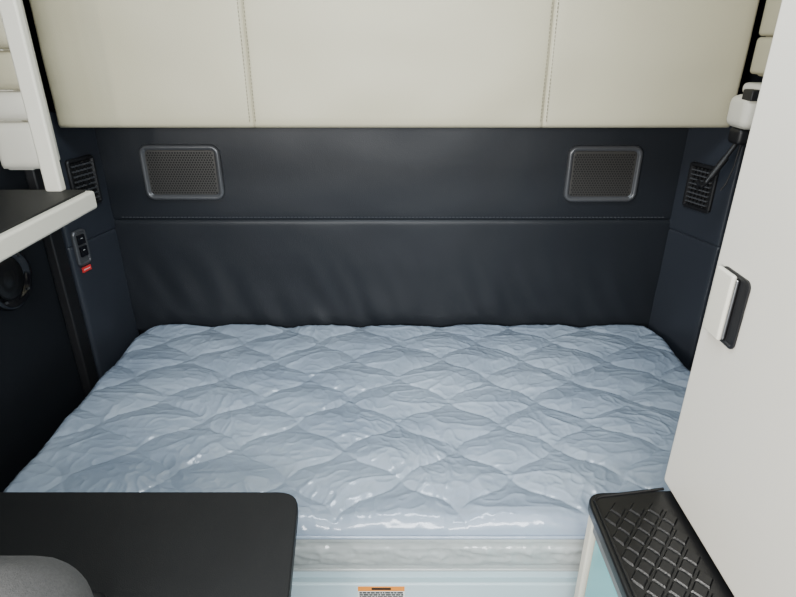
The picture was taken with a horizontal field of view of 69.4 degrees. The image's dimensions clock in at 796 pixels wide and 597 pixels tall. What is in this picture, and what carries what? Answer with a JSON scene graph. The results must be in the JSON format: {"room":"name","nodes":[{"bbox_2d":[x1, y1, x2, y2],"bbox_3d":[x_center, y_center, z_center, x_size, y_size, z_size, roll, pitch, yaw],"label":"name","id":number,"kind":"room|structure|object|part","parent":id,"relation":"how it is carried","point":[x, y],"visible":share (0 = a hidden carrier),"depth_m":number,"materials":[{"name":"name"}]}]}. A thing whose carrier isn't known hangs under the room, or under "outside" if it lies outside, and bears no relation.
{"room":"vehicle interior","nodes":[
{"label":"vehicle interior","id":0,"kind":"room"},
{"bbox_2d":[0,0,84,491],"bbox_3d":[-1.085,0.041,0.994,0.050,2.300,2.075,0,24,0],"label":"wall","id":1,"kind":"structure","parent":0,"point":[40,382],"depth_m":1.68,"materials":[{"name":"black leather"}]},
{"bbox_2d":[0,252,31,310],"bbox_3d":[-1.049,-0.054,1.552,0.022,0.176,0.176,0,24,0],"label":"wall speaker","id":2,"kind":"object","parent":1,"relation":"attached to","point":[15,271],"visible":0.86,"depth_m":1.57,"materials":[{"name":"black plastic"}]},
{"bbox_2d":[0,0,59,169],"bbox_3d":[-0.990,-0.834,1.386,0.135,1.028,0.186,0,24,0],"label":"upper cabinet","id":3,"kind":"object","parent":1,"relation":"attached to","point":[17,148],"visible":0.41,"depth_m":1.48,"materials":[{"name":"beige plastic"}]},
{"bbox_3d":[-0.990,-0.678,1.380,0.135,0.146,0.046,0,24,0],"label":"drawer","id":4,"kind":"part","parent":3,"relation":"part of","materials":[{"name":"beige plastic"}]},
{"bbox_3d":[-0.990,-0.569,1.436,0.135,0.091,0.034,0,24,0],"label":"drawer","id":5,"kind":"part","parent":3,"relation":"part of","materials":[{"name":"beige plastic"}]},
{"bbox_3d":[-0.990,-0.492,1.472,0.135,0.071,0.034,0,24,0],"label":"drawer","id":6,"kind":"part","parent":3,"relation":"part of","materials":[{"name":"beige plastic"}]},
{"bbox_3d":[-0.990,-0.401,1.513,0.135,0.121,0.034,0,24,0],"label":"drawer","id":7,"kind":"part","parent":3,"relation":"part of","materials":[{"name":"beige plastic"}]},
{"bbox_2d":[0,0,96,261],"bbox_3d":[-0.916,-0.531,0.901,0.284,1.180,0.820,0,24,0],"label":"shelf","id":8,"kind":"object","parent":1,"relation":"attached to","point":[27,217],"visible":1,"depth_m":1.32,"materials":[{"name":"beige plastic"}]},
{"bbox_3d":[-0.859,-0.749,1.227,0.042,1.054,0.025,0,24,0],"label":"upright post","id":9,"kind":"part","parent":8,"relation":"part of","materials":[{"name":"beige plastic"}]},
{"bbox_2d":[0,191,96,261],"bbox_3d":[-0.916,-0.086,1.104,0.284,0.046,0.820,0,24,0],"label":"shelf board","id":10,"kind":"object","parent":8,"relation":"on","point":[26,217],"depth_m":1.30,"materials":[{"name":"beige plastic"}]},
{"bbox_2d":[24,169,98,396],"bbox_3d":[-1.045,-0.279,1.697,0.030,2.300,0.060,0,24,0],"label":"trim","id":11,"kind":"structure","parent":1,"relation":"attached to","point":[54,244],"depth_m":1.81,"materials":[{"name":"black plastic"}]},
{"bbox_2d":[49,110,138,378],"bbox_3d":[-1.005,-0.133,1.919,0.024,0.950,0.225,6,25,13],"label":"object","id":12,"kind":"object","parent":1,"relation":"attached to","point":[102,290],"visible":0.65,"depth_m":1.92,"materials":[{"name":"plastic"}]},
{"bbox_2d":[71,228,91,272],"bbox_3d":[-1.003,-0.152,1.832,0.012,0.138,0.055,6,25,13],"label":"switch panel","id":13,"kind":"object","parent":12,"relation":"attached to","point":[79,239],"visible":1,"depth_m":1.82,"materials":[{"name":"grey plastic"}]},
{"bbox_2d":[65,155,102,203],"bbox_3d":[-0.984,-0.366,1.811,0.016,0.155,0.115,6,25,13],"label":"air vent","id":14,"kind":"object","parent":12,"relation":"attached to","point":[81,171],"visible":0.8,"depth_m":1.80,"materials":[{"name":"black plastic"}]},
{"bbox_2d":[122,217,663,217],"bbox_3d":[-0.017,-0.277,1.958,1.846,0.002,0.003,0,24,0],"label":"pad","id":15,"kind":"object","parent":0,"point":[122,217],"depth_m":1.96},
{"bbox_2d":[737,0,765,94],"bbox_3d":[1.065,0.041,0.994,0.050,2.300,2.075,0,24,0],"label":"wall","id":16,"kind":"structure","parent":0,"point":[747,76],"depth_m":1.68,"materials":[{"name":"black plastic"}]},
{"bbox_2d":[648,126,745,370],"bbox_3d":[0.973,-0.135,1.925,0.024,0.950,0.222,-9,26,-18],"label":"side wall panel","id":17,"kind":"object","parent":16,"relation":"attached to","point":[694,241],"visible":0.61,"depth_m":1.90,"materials":[{"name":"leather"}]},
{"bbox_2d":[682,162,719,212],"bbox_3d":[0.953,-0.351,1.820,0.016,0.145,0.110,-9,26,-18],"label":"air vent","id":18,"kind":"object","parent":17,"relation":"attached to","point":[696,198],"visible":0.78,"depth_m":1.82,"materials":[{"name":"black plastic"}]},
{"bbox_2d":[695,82,761,190],"bbox_3d":[0.946,-0.443,1.606,0.181,0.296,0.110,0,24,0],"label":"bracket","id":19,"kind":"object","parent":16,"relation":"attached to","point":[741,111],"visible":0.71,"depth_m":1.58,"materials":[{"name":"beige plastic"}]},
{"bbox_3d":[0.914,-0.381,1.635,0.093,0.139,0.015,-2,25,-4],"label":"release lever","id":20,"kind":"part","parent":19,"relation":"part of","materials":[{"name":"black plastic"}]},
{"bbox_3d":[0.958,-0.382,1.652,0.030,0.146,0.006,4,25,8],"label":"cord","id":21,"kind":"part","parent":19,"relation":"part of","materials":[{"name":"black plastic"}]},
{"bbox_2d":[665,0,795,596],"bbox_3d":[0.778,-0.159,0.488,0.520,1.505,0.780,0,24,0],"label":"tall cabinet","id":22,"kind":"object","parent":16,"relation":"attached to","point":[731,470],"visible":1,"depth_m":0.86,"materials":[{"name":"plastic"}]},
{"bbox_2d":[750,0,781,76],"bbox_3d":[1.001,-0.895,1.243,0.074,0.798,0.405,0,24,0],"label":"upper cabinet","id":23,"kind":"object","parent":16,"relation":"attached to","point":[772,7],"visible":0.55,"depth_m":1.51,"materials":[{"name":"beige plastic"}]},
{"bbox_3d":[-0.010,-0.404,1.972,2.200,2.300,0.075,0,24,0],"label":"wall","id":24,"kind":"structure","parent":0,"visible":0},
{"bbox_2d":[94,128,688,329],"bbox_3d":[-0.021,-0.254,1.981,1.929,0.820,0.034,0,24,0],"label":"back wall panel","id":25,"kind":"object","parent":24,"relation":"attached to","point":[286,272],"visible":0.73,"depth_m":1.98,"materials":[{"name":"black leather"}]},
{"bbox_2d":[139,144,224,199],"bbox_3d":[-0.708,-0.413,1.888,0.262,0.182,0.016,0,24,0],"label":"wall speaker","id":26,"kind":"object","parent":25,"relation":"attached to","point":[170,171],"visible":1,"depth_m":1.88,"materials":[{"name":"grey metal"}]},
{"bbox_2d":[145,150,218,194],"bbox_3d":[-0.708,-0.413,1.889,0.226,0.146,0.005,0,24,0],"label":"grille","id":27,"kind":"object","parent":26,"relation":"attached to","point":[167,172],"depth_m":1.89,"materials":[{"name":"grey metal"}]},
{"bbox_2d":[563,145,642,201],"bbox_3d":[0.673,-0.408,1.890,0.242,0.185,0.016,0,24,0],"label":"wall speaker","id":28,"kind":"object","parent":25,"relation":"attached to","point":[594,173],"visible":1,"depth_m":1.89,"materials":[{"name":"grey metal"}]},
{"bbox_2d":[569,151,636,196],"bbox_3d":[0.673,-0.409,1.891,0.206,0.149,0.005,0,24,0],"label":"grille","id":29,"kind":"object","parent":28,"relation":"attached to","point":[591,173],"depth_m":1.89,"materials":[{"name":"grey metal"}]},
{"bbox_2d":[29,0,759,127],"bbox_3d":[-0.010,-0.867,1.581,1.956,0.773,0.174,0,24,0],"label":"bunk","id":30,"kind":"object","parent":24,"relation":"attached to","point":[108,63],"visible":0.99,"depth_m":1.59,"materials":[{"name":"beige plastic"}]},
{"bbox_3d":[-0.010,1.334,0.992,2.200,0.050,3.300,0,24,0],"label":"floor","id":31,"kind":"structure","parent":0,"visible":0},
{"bbox_2d":[0,556,105,596],"bbox_3d":[-0.682,0.792,0.650,0.555,1.220,0.686,0,24,0],"label":"seat","id":32,"kind":"object","parent":31,"relation":"on","point":[20,576],"visible":1,"depth_m":0.74,"materials":[{"name":"grey fabric"}]},
{"bbox_2d":[0,492,297,596],"bbox_3d":[-0.604,0.840,1.051,0.908,0.800,0.497,0,24,0],"label":"folding table","id":33,"kind":"object","parent":31,"relation":"on","point":[124,544],"visible":0.83,"depth_m":1.01,"materials":[{"name":"plastic"}]},
{"bbox_2d":[291,571,578,596],"bbox_3d":[0.000,0.648,1.836,1.960,0.498,0.976,0,24,0],"label":"bunk base","id":34,"kind":"object","parent":31,"relation":"on","point":[304,583],"visible":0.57,"depth_m":1.31,"materials":[{"name":"teal paint"}]},
{"bbox_2d":[4,324,690,570],"bbox_3d":[0.002,0.345,1.699,1.897,0.153,0.988,0,24,0],"label":"mattress","id":35,"kind":"object","parent":34,"relation":"on","point":[476,447],"visible":0.82,"depth_m":1.53,"materials":[{"name":"fabric"}]},
{"bbox_2d":[359,588,402,596],"bbox_3d":[-0.038,0.683,1.316,0.100,0.060,0.001,0,24,0],"label":"print","id":36,"kind":"object","parent":34,"relation":"attached to","point":[363,592],"depth_m":1.31,"materials":[{"name":"white paper"}]},
{"bbox_2d":[574,487,733,596],"bbox_3d":[0.704,0.881,0.981,0.667,0.784,0.755,0,24,0],"label":"base cabinet","id":37,"kind":"object","parent":31,"relation":"on","point":[638,543],"visible":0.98,"depth_m":1.03,"materials":[{"name":"black rubber"}]},
{"bbox_3d":[0.392,0.882,0.982,0.008,0.620,0.615,0,24,0],"label":"door panel","id":38,"kind":"part","parent":37,"relation":"part of","materials":[{"name":"teal"}]},
{"bbox_3d":[0.390,0.579,0.824,0.015,0.038,0.660,0,24,0],"label":"frame rail","id":39,"kind":"part","parent":37,"relation":"part of","materials":[{"name":"teal plastic"}]}
]}

